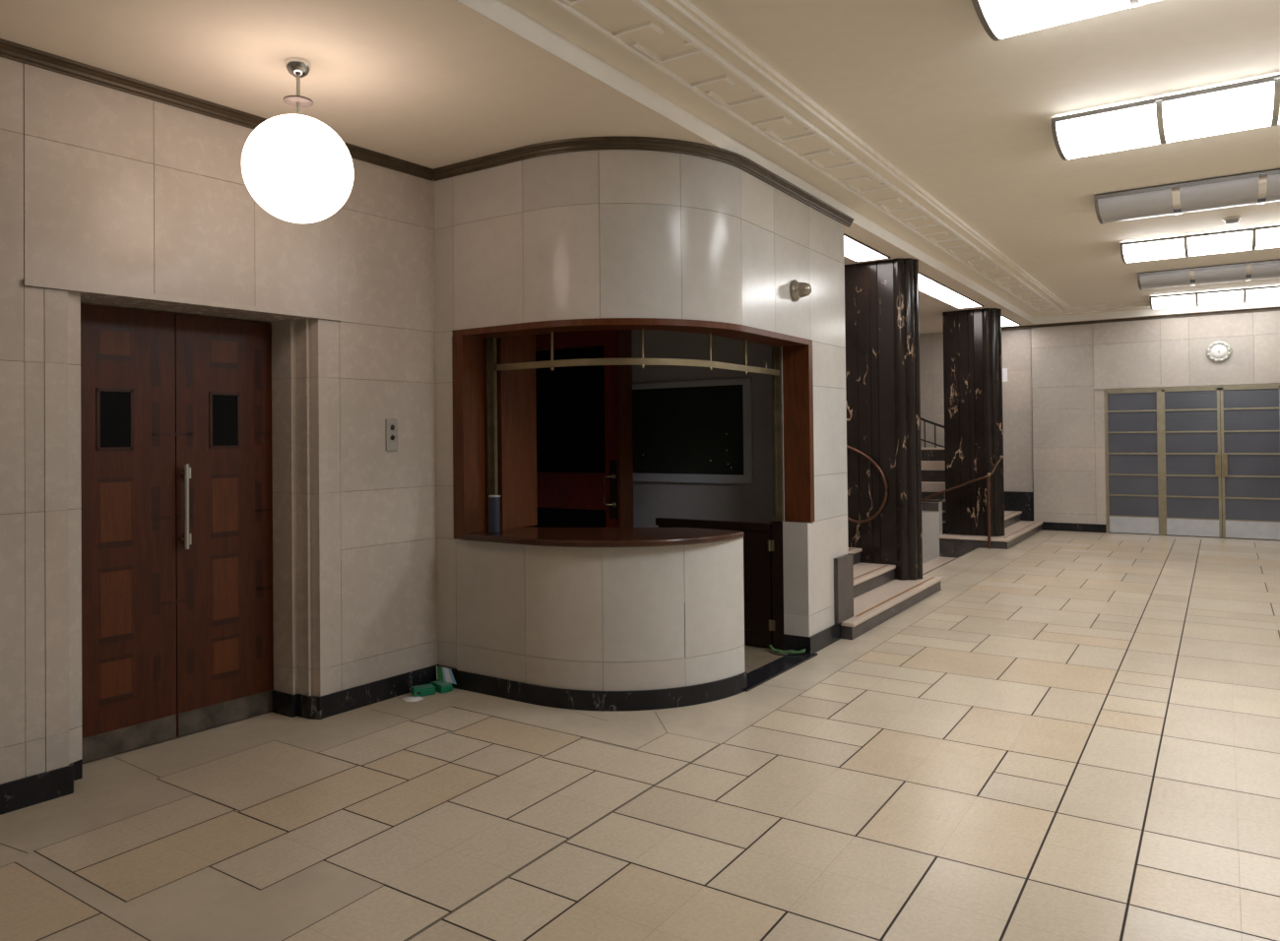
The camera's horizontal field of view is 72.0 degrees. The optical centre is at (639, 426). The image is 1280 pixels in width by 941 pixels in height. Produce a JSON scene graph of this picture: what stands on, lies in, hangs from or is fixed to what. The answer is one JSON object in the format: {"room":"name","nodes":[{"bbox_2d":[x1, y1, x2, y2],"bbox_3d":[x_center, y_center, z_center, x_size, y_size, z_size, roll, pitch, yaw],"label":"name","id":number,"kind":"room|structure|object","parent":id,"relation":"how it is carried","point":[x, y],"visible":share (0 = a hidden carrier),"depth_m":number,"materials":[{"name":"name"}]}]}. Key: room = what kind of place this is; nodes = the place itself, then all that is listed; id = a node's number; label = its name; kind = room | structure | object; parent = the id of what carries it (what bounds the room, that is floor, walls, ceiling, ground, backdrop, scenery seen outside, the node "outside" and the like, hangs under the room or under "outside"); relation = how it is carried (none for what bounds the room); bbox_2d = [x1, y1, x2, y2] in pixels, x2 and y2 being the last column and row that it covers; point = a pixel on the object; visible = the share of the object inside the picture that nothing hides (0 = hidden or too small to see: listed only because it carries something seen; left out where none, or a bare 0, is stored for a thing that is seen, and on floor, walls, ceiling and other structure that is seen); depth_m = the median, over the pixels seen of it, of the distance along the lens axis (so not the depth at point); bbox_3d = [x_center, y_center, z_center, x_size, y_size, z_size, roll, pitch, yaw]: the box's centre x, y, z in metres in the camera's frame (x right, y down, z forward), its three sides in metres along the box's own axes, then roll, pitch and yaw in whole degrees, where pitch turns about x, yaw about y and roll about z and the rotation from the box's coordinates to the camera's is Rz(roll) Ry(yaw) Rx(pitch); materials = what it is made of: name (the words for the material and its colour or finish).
{"room":"building lobby","nodes":[
{"label":"building lobby","id":0,"kind":"room"},
{"bbox_2d":[0,57,437,784],"bbox_3d":[-3.813,0.001,3.139,0.977,3.450,7.427,-1,-1,33],"label":"wall","id":1,"kind":"structure","parent":0,"point":[109,197],"depth_m":4.76,"materials":[{"name":"tile"}]},
{"bbox_2d":[80,304,273,764],"bbox_3d":[-2.575,0.549,4.881,0.114,2.354,1.175,-1,-1,37],"label":"door","id":2,"kind":"structure","parent":1,"relation":"in","point":[177,619],"depth_m":4.88,"materials":[{"name":"brown wood"}]},
{"bbox_2d":[0,38,433,181],"bbox_3d":[-3.586,-1.696,2.960,0.050,0.064,7.381,-1,-1,37],"label":"trim","id":3,"kind":"structure","parent":1,"relation":"attached to","point":[10,50],"depth_m":4.47,"materials":[{"name":"brown wood"}]},
{"bbox_2d":[0,664,439,815],"bbox_3d":[-3.704,1.658,3.048,0.406,0.132,7.401,-1,-1,36],"label":"baseboard","id":4,"kind":"structure","parent":1,"relation":"attached to","point":[27,792],"depth_m":5.23,"materials":[{"name":"black stone"}]},
{"bbox_2d":[385,419,397,450],"bbox_3d":[-1.585,0.056,5.634,0.022,0.203,0.084,-1,-1,37],"label":"plate","id":5,"kind":"object","parent":1,"relation":"attached to","point":[391,424],"visible":1,"depth_m":5.63,"materials":[{"name":"silver metal"}]},
{"bbox_2d":[488,329,786,530],"bbox_3d":[-0.523,0.008,7.002,3.000,3.450,2.700,-1,-1,33],"label":"wall","id":6,"kind":"structure","parent":0,"point":[754,503],"depth_m":7.68,"materials":[{"name":"grey paint"}]},
{"bbox_2d":[521,329,633,527],"bbox_3d":[-0.670,0.431,8.033,1.285,2.610,0.260,-1,-1,33],"label":"door","id":7,"kind":"structure","parent":6,"relation":"in","point":[585,449],"depth_m":7.87,"materials":[{"name":"red wood"}]},
{"bbox_2d":[632,378,753,484],"bbox_3d":[0.227,0.053,7.927,1.740,0.902,0.028,-1,-1,33],"label":"notice board","id":8,"kind":"object","parent":6,"relation":"attached to","point":[697,431],"visible":0.76,"depth_m":7.76,"materials":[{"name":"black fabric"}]},
{"bbox_2d":[655,517,783,650],"bbox_3d":[0.628,1.228,7.032,1.150,0.983,0.090,-1,-1,33],"label":"gate","id":9,"kind":"object","parent":6,"relation":"attached to","point":[763,564],"visible":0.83,"depth_m":6.81,"materials":[{"name":"brown wood"}]},
{"bbox_2d":[0,529,1279,940],"bbox_3d":[2.311,1.718,6.218,8.260,0.052,19.468,-1,-1,33],"label":"floor","id":10,"kind":"structure","parent":0,"point":[1075,736],"depth_m":3.98,"materials":[{"name":"tile"}]},
{"bbox_2d":[398,693,424,702],"bbox_3d":[-1.454,1.724,5.583,0.121,0.005,0.174,0,-1,-42],"label":"paper sheet","id":11,"kind":"object","parent":10,"relation":"on","point":[408,698],"visible":1,"depth_m":5.58,"materials":[{"name":"white paper"}]},
{"bbox_2d":[411,683,435,697],"bbox_3d":[-1.395,1.701,5.670,0.135,0.051,0.084,0,-1,-27],"label":"plastic box","id":12,"kind":"object","parent":10,"relation":"on","point":[426,689],"visible":1,"depth_m":5.64,"materials":[{"name":"green plastic"}]},
{"bbox_2d":[411,688,435,697],"bbox_3d":[-1.395,1.707,5.671,0.135,0.040,0.082,0,-1,-27],"label":"tray","id":13,"kind":"object","parent":12,"relation":"on","point":[416,692],"depth_m":5.63,"materials":[{"name":"green plastic"}]},
{"bbox_2d":[431,680,452,693],"bbox_3d":[-1.296,1.701,5.761,0.087,0.051,0.135,0,-1,-42],"label":"plastic box","id":14,"kind":"object","parent":10,"relation":"on","point":[440,686],"visible":0.94,"depth_m":5.72,"materials":[{"name":"green plastic"}]},
{"bbox_2d":[432,684,452,693],"bbox_3d":[-1.296,1.707,5.761,0.085,0.040,0.135,0,-1,-42],"label":"tray","id":15,"kind":"object","parent":14,"relation":"on","point":[441,688],"depth_m":5.71,"materials":[{"name":"green plastic"}]},
{"bbox_2d":[436,665,456,684],"bbox_3d":[-1.281,1.641,5.812,0.230,0.084,0.053,-1,-1,33],"label":"leaflet","id":16,"kind":"object","parent":14,"relation":"in","point":[442,673],"visible":1,"depth_m":5.82,"materials":[{"name":"paper"}]},
{"bbox_2d":[454,526,747,711],"bbox_3d":[-0.281,1.202,5.653,1.907,1.027,0.783,-1,-1,7],"label":"counter","id":17,"kind":"object","parent":10,"relation":"on","point":[604,619],"depth_m":5.40,"materials":[{"name":"tile"}]},
{"bbox_2d":[488,495,500,533],"bbox_3d":[-0.947,0.573,5.739,0.079,0.246,0.079,-1,-1,33],"label":"tin","id":18,"kind":"object","parent":17,"relation":"on","point":[493,500],"visible":1,"depth_m":5.71,"materials":[{"name":"grey metal"}]},
{"bbox_2d":[461,526,743,547],"bbox_3d":[-0.253,0.709,5.654,1.823,0.042,0.783,-1,-1,7],"label":"countertop","id":19,"kind":"structure","parent":17,"relation":"on","point":[541,537],"depth_m":5.52,"materials":[{"name":"brown wood"}]},
{"bbox_2d":[840,547,942,639],"bbox_3d":[0.717,1.143,9.276,4.125,1.205,2.670,-1,-1,33],"label":"staircase","id":20,"kind":"structure","parent":10,"relation":"on","point":[878,598],"depth_m":8.30,"materials":[{"name":"grey stone"}]},
{"bbox_2d":[833,553,853,624],"bbox_3d":[1.654,1.310,7.144,0.035,0.518,0.350,-1,-1,33],"label":"plinth","id":21,"kind":"object","parent":20,"relation":"on","point":[844,564],"visible":1,"depth_m":7.09,"materials":[{"name":"grey stone"}]},
{"bbox_2d":[844,257,922,580],"bbox_3d":[2.565,-0.070,9.353,0.817,3.307,0.400,-1,-1,33],"label":"pier","id":22,"kind":"object","parent":20,"relation":"on","point":[882,314],"visible":0.93,"depth_m":9.15,"materials":[{"name":"black stone"}]},
{"bbox_2d":[846,445,888,523],"bbox_3d":[1.846,0.315,9.576,1.714,1.423,0.070,-1,-1,33],"label":"handrail","id":23,"kind":"object","parent":22,"relation":"attached to","point":[848,447],"visible":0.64,"depth_m":9.15,"materials":[{"name":"orange metal"}]},
{"bbox_2d":[920,447,945,534],"bbox_3d":[4.755,1.069,14.896,1.260,1.390,1.900,-1,-1,33],"label":"staircase","id":24,"kind":"structure","parent":10,"relation":"on","point":[932,459],"depth_m":14.19,"materials":[{"name":"grey stone"}]},
{"bbox_2d":[920,417,944,447],"bbox_3d":[5.141,0.106,15.424,1.067,0.820,0.044,-1,-1,33],"label":"balustrade","id":25,"kind":"object","parent":24,"relation":"on","point":[922,418],"visible":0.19,"depth_m":15.43,"materials":[{"name":"black metal"}]},
{"bbox_2d":[921,455,1003,548],"bbox_3d":[4.440,1.089,13.088,1.740,1.308,0.502,-1,-1,33],"label":"handrail","id":26,"kind":"object","parent":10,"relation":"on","point":[989,475],"visible":0.88,"depth_m":12.50,"materials":[{"name":"orange metal"}]},
{"bbox_2d":[939,499,1042,558],"bbox_3d":[5.520,1.809,13.883,1.090,1.371,2.860,-1,-1,33],"label":"staircase","id":27,"kind":"structure","parent":10,"relation":"on","point":[1016,531],"depth_m":12.89,"materials":[{"name":"grey stone"}]},
{"bbox_2d":[942,308,1004,536],"bbox_3d":[4.962,-0.054,13.061,0.784,3.307,0.432,-1,-1,33],"label":"pier","id":28,"kind":"object","parent":27,"relation":"on","point":[972,339],"visible":0.98,"depth_m":12.88,"materials":[{"name":"black stone"}]},
{"bbox_2d":[0,0,1279,333],"bbox_3d":[2.203,-1.898,6.824,10.200,0.300,20.200,-1,-1,33],"label":"ceiling","id":29,"kind":"structure","parent":0,"point":[962,116],"depth_m":4.86,"materials":[{"name":"paint"}]},
{"bbox_2d":[241,57,353,223],"bbox_3d":[-1.628,-1.354,4.201,0.500,0.762,0.500,-1,-1,33],"label":"globe pendant","id":30,"kind":"object","parent":29,"relation":"hanging from","point":[296,167],"visible":1,"depth_m":4.03,"materials":[{"name":"white glass"}]},
{"bbox_2d":[551,0,1068,315],"bbox_3d":[3.401,-1.907,5.192,4.820,0.057,18.800,-1,-1,33],"label":"trim","id":31,"kind":"structure","parent":29,"relation":"attached to","point":[688,40],"depth_m":5.45,"materials":[{"name":"paint"}]},
{"bbox_2d":[843,233,891,262],"bbox_3d":[1.934,-1.720,8.380,0.358,0.016,1.728,-1,-1,33],"label":"recessed light","id":32,"kind":"object","parent":29,"relation":"in","point":[855,250],"visible":0.5,"depth_m":8.71,"materials":[{"name":"white plastic"}]},
{"bbox_2d":[843,236,853,242],"bbox_3d":[1.667,-1.725,7.976,0.328,0.008,0.722,-1,-1,33],"label":"diffuser","id":33,"kind":"object","parent":32,"relation":"attached to","point":[846,238],"depth_m":8.10,"materials":[{"name":"white plastic"}]},
{"bbox_2d":[843,241,886,261],"bbox_3d":[2.136,-1.722,8.684,0.328,0.008,0.962,-1,-1,33],"label":"diffuser","id":34,"kind":"object","parent":32,"relation":"attached to","point":[856,251],"depth_m":8.72,"materials":[{"name":"white plastic"}]},
{"bbox_2d":[918,271,983,309],"bbox_3d":[3.803,-1.709,11.203,0.358,0.016,3.398,-1,-1,33],"label":"recessed light","id":35,"kind":"object","parent":29,"relation":"in","point":[928,286],"visible":0.64,"depth_m":11.37,"materials":[{"name":"white plastic"}]},
{"bbox_2d":[918,274,939,287],"bbox_3d":[3.190,-1.716,10.277,0.328,0.008,1.142,-1,-1,33],"label":"diffuser","id":36,"kind":"object","parent":35,"relation":"attached to","point":[924,281],"depth_m":10.46,"materials":[{"name":"white plastic"}]},
{"bbox_2d":[918,285,960,298],"bbox_3d":[3.811,-1.712,11.215,0.328,0.008,1.092,-1,-1,33],"label":"diffuser","id":37,"kind":"object","parent":35,"relation":"attached to","point":[935,291],"depth_m":11.20,"materials":[{"name":"white plastic"}]},
{"bbox_2d":[940,296,980,308],"bbox_3d":[4.423,-1.708,12.141,0.328,0.008,1.112,-1,-1,33],"label":"diffuser","id":38,"kind":"object","parent":35,"relation":"attached to","point":[955,301],"depth_m":12.12,"materials":[{"name":"white plastic"}]},
{"bbox_2d":[1001,315,1021,326],"bbox_3d":[5.756,-1.697,14.155,0.358,0.016,1.778,-1,-1,33],"label":"recessed light","id":39,"kind":"object","parent":29,"relation":"in","point":[1005,322],"visible":0.32,"depth_m":14.47,"materials":[{"name":"white plastic"}]},
{"bbox_2d":[1001,320,1018,326],"bbox_3d":[6.005,-1.699,14.530,0.328,0.008,0.842,-1,-1,33],"label":"diffuser","id":40,"kind":"object","parent":39,"relation":"attached to","point":[1004,323],"depth_m":14.52,"materials":[{"name":"white"}]},
{"bbox_2d":[971,0,1158,41],"bbox_3d":[2.295,-1.902,3.525,1.751,0.166,0.690,-1,-1,33],"label":"ceiling light","id":41,"kind":"object","parent":29,"relation":"attached to","point":[1000,19],"visible":1,"depth_m":3.87,"materials":[{"name":"grey metal"}]},
{"bbox_2d":[1139,0,1158,4],"bbox_3d":[2.295,-1.890,3.525,0.551,0.135,0.670,-1,-1,33],"label":"diffuser","id":42,"kind":"object","parent":41,"relation":"attached to","point":[1141,2],"depth_m":3.81,"materials":[{"name":"white plastic"}]},
{"bbox_2d":[1051,74,1279,160],"bbox_3d":[3.526,-1.894,5.385,1.751,0.166,0.690,-1,-1,33],"label":"ceiling light","id":43,"kind":"object","parent":29,"relation":"attached to","point":[1253,103],"visible":1,"depth_m":5.34,"materials":[{"name":"grey metal"}]},
{"bbox_2d":[1056,103,1160,159],"bbox_3d":[3.047,-1.874,5.702,0.551,0.135,0.670,-1,-1,33],"label":"diffuser","id":44,"kind":"object","parent":43,"relation":"attached to","point":[1126,126],"depth_m":5.52,"materials":[{"name":"white"}]},
{"bbox_2d":[1051,74,1279,123],"bbox_3d":[3.525,-1.956,5.385,1.749,0.042,0.686,-1,-1,33],"label":"tray","id":45,"kind":"object","parent":43,"relation":"on","point":[1271,81],"depth_m":5.23,"materials":[{"name":"metal"}]},
{"bbox_2d":[1161,81,1274,142],"bbox_3d":[3.526,-1.883,5.385,0.551,0.135,0.670,-1,-1,33],"label":"diffuser","id":46,"kind":"object","parent":43,"relation":"attached to","point":[1241,105],"depth_m":5.20,"materials":[{"name":"white plastic"}]},
{"bbox_2d":[1093,169,1279,224],"bbox_3d":[4.757,-1.887,7.244,1.751,0.166,0.690,-1,-1,33],"label":"ceiling light","id":47,"kind":"object","parent":29,"relation":"attached to","point":[1263,187],"visible":1,"depth_m":7.16,"materials":[{"name":"grey metal"}]},
{"bbox_2d":[1097,189,1174,223],"bbox_3d":[4.277,-1.867,7.561,0.551,0.135,0.670,-1,-1,33],"label":"diffuser","id":48,"kind":"object","parent":47,"relation":"attached to","point":[1140,203],"depth_m":7.37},
{"bbox_2d":[1093,169,1279,198],"bbox_3d":[4.756,-1.949,7.245,1.749,0.042,0.686,-1,-1,33],"label":"tray","id":49,"kind":"object","parent":47,"relation":"on","point":[1272,174],"depth_m":7.05,"materials":[{"name":"metal"}]},
{"bbox_2d":[1179,177,1258,213],"bbox_3d":[4.757,-1.875,7.244,0.551,0.135,0.670,-1,-1,33],"label":"diffuser","id":50,"kind":"object","parent":47,"relation":"attached to","point":[1223,192],"depth_m":7.05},
{"bbox_2d":[1265,174,1279,202],"bbox_3d":[5.236,-1.884,6.927,0.551,0.135,0.670,-1,-1,33],"label":"diffuser","id":51,"kind":"object","parent":47,"relation":"attached to","point":[1272,181],"depth_m":6.85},
{"bbox_2d":[1120,224,1279,263],"bbox_3d":[5.987,-1.880,9.104,1.751,0.166,0.690,-1,-1,33],"label":"ceiling light","id":52,"kind":"object","parent":29,"relation":"attached to","point":[1267,236],"visible":1,"depth_m":8.99,"materials":[{"name":"white glass"}]},
{"bbox_2d":[1122,238,1185,262],"bbox_3d":[5.508,-1.859,9.421,0.551,0.135,0.670,-1,-1,33],"label":"diffuser","id":53,"kind":"object","parent":52,"relation":"attached to","point":[1156,248],"depth_m":9.22,"materials":[{"name":"white plastic"}]},
{"bbox_2d":[1120,224,1279,245],"bbox_3d":[5.987,-1.942,9.105,1.749,0.042,0.686,-1,-1,33],"label":"tray","id":54,"kind":"object","parent":52,"relation":"on","point":[1276,227],"depth_m":8.88,"materials":[{"name":"metal"}]},
{"bbox_2d":[1187,230,1252,255],"bbox_3d":[5.987,-1.868,9.104,0.551,0.135,0.670,-1,-1,33],"label":"diffuser","id":55,"kind":"object","parent":52,"relation":"attached to","point":[1224,241],"depth_m":8.90,"materials":[{"name":"white"}]},
{"bbox_2d":[1255,227,1279,249],"bbox_3d":[6.467,-1.877,8.787,0.551,0.135,0.670,-1,-1,33],"label":"diffuser","id":56,"kind":"object","parent":52,"relation":"attached to","point":[1265,237],"depth_m":8.67,"materials":[{"name":"white"}]},
{"bbox_2d":[1137,259,1279,290],"bbox_3d":[7.218,-1.872,10.964,1.751,0.166,0.690,-1,-1,33],"label":"ceiling light","id":57,"kind":"object","parent":29,"relation":"attached to","point":[1267,269],"visible":1,"depth_m":10.82,"materials":[{"name":"grey metal"}]},
{"bbox_2d":[1139,271,1190,289],"bbox_3d":[6.739,-1.852,11.281,0.551,0.135,0.670,-1,-1,33],"label":"diffuser","id":58,"kind":"object","parent":57,"relation":"attached to","point":[1155,280],"depth_m":11.09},
{"bbox_2d":[1137,259,1279,276],"bbox_3d":[7.217,-1.934,10.964,1.749,0.042,0.686,-1,-1,33],"label":"tray","id":59,"kind":"object","parent":57,"relation":"on","point":[1267,264],"depth_m":10.72,"materials":[{"name":"metal"}]},
{"bbox_2d":[1194,265,1245,285],"bbox_3d":[7.218,-1.861,10.963,0.551,0.135,0.670,-1,-1,33],"label":"diffuser","id":60,"kind":"object","parent":57,"relation":"attached to","point":[1217,274],"depth_m":10.76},
{"bbox_2d":[1250,262,1279,280],"bbox_3d":[7.698,-1.869,10.646,0.551,0.135,0.670,-1,-1,33],"label":"diffuser","id":61,"kind":"object","parent":57,"relation":"attached to","point":[1258,271],"depth_m":10.50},
{"bbox_2d":[1149,285,1279,309],"bbox_3d":[8.449,-1.865,12.823,1.751,0.166,0.690,-1,-1,33],"label":"ceiling light","id":62,"kind":"object","parent":29,"relation":"attached to","point":[1271,292],"visible":1,"depth_m":12.65,"materials":[{"name":"white glass"}]},
{"bbox_2d":[1152,294,1196,309],"bbox_3d":[7.970,-1.845,13.140,0.551,0.135,0.670,-1,-1,33],"label":"diffuser","id":63,"kind":"object","parent":62,"relation":"attached to","point":[1166,300],"depth_m":12.94,"materials":[{"name":"white"}]},
{"bbox_2d":[1149,285,1279,298],"bbox_3d":[8.448,-1.927,12.824,1.749,0.042,0.686,-1,-1,33],"label":"tray","id":64,"kind":"object","parent":62,"relation":"on","point":[1269,288],"depth_m":12.54,"materials":[{"name":"metal"}]},
{"bbox_2d":[1198,290,1243,305],"bbox_3d":[8.449,-1.853,12.823,0.551,0.135,0.670,-1,-1,33],"label":"diffuser","id":65,"kind":"object","parent":62,"relation":"attached to","point":[1211,297],"depth_m":12.61,"materials":[{"name":"white plastic"}]},
{"bbox_2d":[1246,287,1279,302],"bbox_3d":[8.928,-1.862,12.506,0.551,0.135,0.670,-1,-1,33],"label":"diffuser","id":66,"kind":"object","parent":62,"relation":"attached to","point":[1252,293],"depth_m":12.34,"materials":[{"name":"white"}]},
{"bbox_2d":[1222,216,1240,224],"bbox_3d":[5.592,-1.941,8.322,0.140,0.054,0.140,-1,-1,33],"label":"smoke detector","id":67,"kind":"object","parent":29,"relation":"attached to","point":[1231,220],"visible":1,"depth_m":8.29,"materials":[{"name":"white plastic"}]},
{"bbox_2d":[433,149,848,669],"bbox_3d":[0.165,-0.004,6.619,1.830,3.450,2.841,-1,-1,33],"label":"wall","id":68,"kind":"structure","parent":0,"point":[600,233],"depth_m":5.68,"materials":[{"name":"tile"}]},
{"bbox_2d":[451,318,814,539],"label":"window","id":69,"kind":"structure","parent":68,"relation":"in","point":[494,387],"depth_m":5.95,"materials":[{"name":"brown wood"}]},
{"bbox_2d":[437,623,840,688],"bbox_3d":[0.181,1.651,6.361,3.201,0.135,0.518,0,-1,-24],"label":"baseboard","id":70,"kind":"structure","parent":68,"relation":"attached to","point":[830,635],"depth_m":6.67,"materials":[{"name":"black stone"}]},
{"bbox_2d":[433,135,854,227],"bbox_3d":[0.434,-1.704,6.122,3.530,0.064,1.217,0,-1,-25],"label":"trim","id":71,"kind":"structure","parent":68,"relation":"attached to","point":[736,160],"depth_m":5.54,"materials":[{"name":"brown wood"}]},
{"bbox_2d":[744,652,817,692],"bbox_3d":[0.929,1.702,6.168,0.186,0.014,1.120,-1,-1,35],"label":"trim","id":72,"kind":"structure","parent":68,"relation":"attached to","point":[756,677],"depth_m":6.15,"materials":[{"name":"black stone"}]},
{"bbox_2d":[768,644,806,653],"bbox_3d":[1.089,1.677,6.597,0.288,0.037,0.118,-1,-1,33],"label":"strip","id":73,"kind":"object","parent":72,"relation":"on","point":[771,648],"visible":1,"depth_m":6.56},
{"bbox_2d":[790,279,811,301],"bbox_3d":[1.181,-0.992,6.405,0.132,0.160,0.160,-1,-1,33],"label":"bell","id":74,"kind":"object","parent":68,"relation":"attached to","point":[799,289],"visible":1,"depth_m":6.37,"materials":[{"name":"metal"}]},
{"bbox_2d":[921,499,942,564],"bbox_3d":[3.155,2.192,13.861,3.100,2.155,0.205,-1,-1,33],"label":"wall","id":75,"kind":"structure","parent":0,"point":[931,509],"depth_m":13.01,"materials":[{"name":"stone"}]},
{"bbox_2d":[922,547,978,575],"bbox_3d":[2.881,2.511,11.676,2.345,1.516,3.750,-1,-1,33],"label":"staircase","id":76,"kind":"structure","parent":0,"point":[930,565],"depth_m":12.21,"materials":[{"name":"grey stone"}]},
{"bbox_2d":[919,310,1279,524],"bbox_3d":[7.431,0.008,14.673,10.200,3.450,0.565,-1,-1,33],"label":"wall","id":77,"kind":"structure","parent":0,"point":[1054,415],"depth_m":14.49,"materials":[{"name":"tile"}]},
{"bbox_2d":[1002,368,1007,382],"bbox_3d":[6.211,-0.883,15.250,0.275,0.230,0.013,-1,-1,33],"label":"notice","id":78,"kind":"object","parent":77,"relation":"attached to","point":[1004,370],"visible":0.43,"depth_m":15.19,"materials":[{"name":"white paper"}]},
{"bbox_2d":[1004,491,1033,520],"bbox_3d":[6.405,1.362,15.065,0.615,0.488,0.075,-1,-1,33],"label":"plinth","id":79,"kind":"object","parent":77,"relation":"attached to","point":[1021,501],"visible":0.51,"depth_m":14.97,"materials":[{"name":"black stone"}]},
{"bbox_2d":[1041,521,1106,532],"bbox_3d":[8.870,1.636,13.428,5.275,0.135,0.084,-1,-1,33],"label":"baseboard","id":80,"kind":"structure","parent":77,"relation":"attached to","point":[1047,526],"depth_m":14.51,"materials":[{"name":"black stone"}]},
{"bbox_2d":[1001,307,1279,330],"bbox_3d":[8.440,-1.716,13.707,6.200,0.044,0.095,-1,-1,33],"label":"trim","id":81,"kind":"structure","parent":77,"relation":"attached to","point":[1273,308],"depth_m":13.97,"materials":[{"name":"brown wood"}]},
{"bbox_2d":[1093,381,1279,389],"bbox_3d":[8.857,-0.642,13.457,3.440,0.032,0.125,-1,-1,33],"label":"trim","id":82,"kind":"structure","parent":77,"relation":"attached to","point":[1263,382],"depth_m":13.63,"materials":[{"name":"stone"}]},
{"bbox_2d":[1103,383,1279,539],"bbox_3d":[8.859,0.536,13.427,3.144,2.335,0.125,-1,-1,33],"label":"door","id":83,"kind":"structure","parent":77,"relation":"in","point":[1164,446],"depth_m":13.62,"materials":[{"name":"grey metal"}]},
{"bbox_2d":[1206,340,1231,362],"bbox_3d":[8.800,-1.134,13.395,0.326,0.326,0.054,-1,-1,33],"label":"wall clock","id":84,"kind":"object","parent":77,"relation":"attached to","point":[1216,352],"visible":1,"depth_m":13.39,"materials":[{"name":"white plastic"}]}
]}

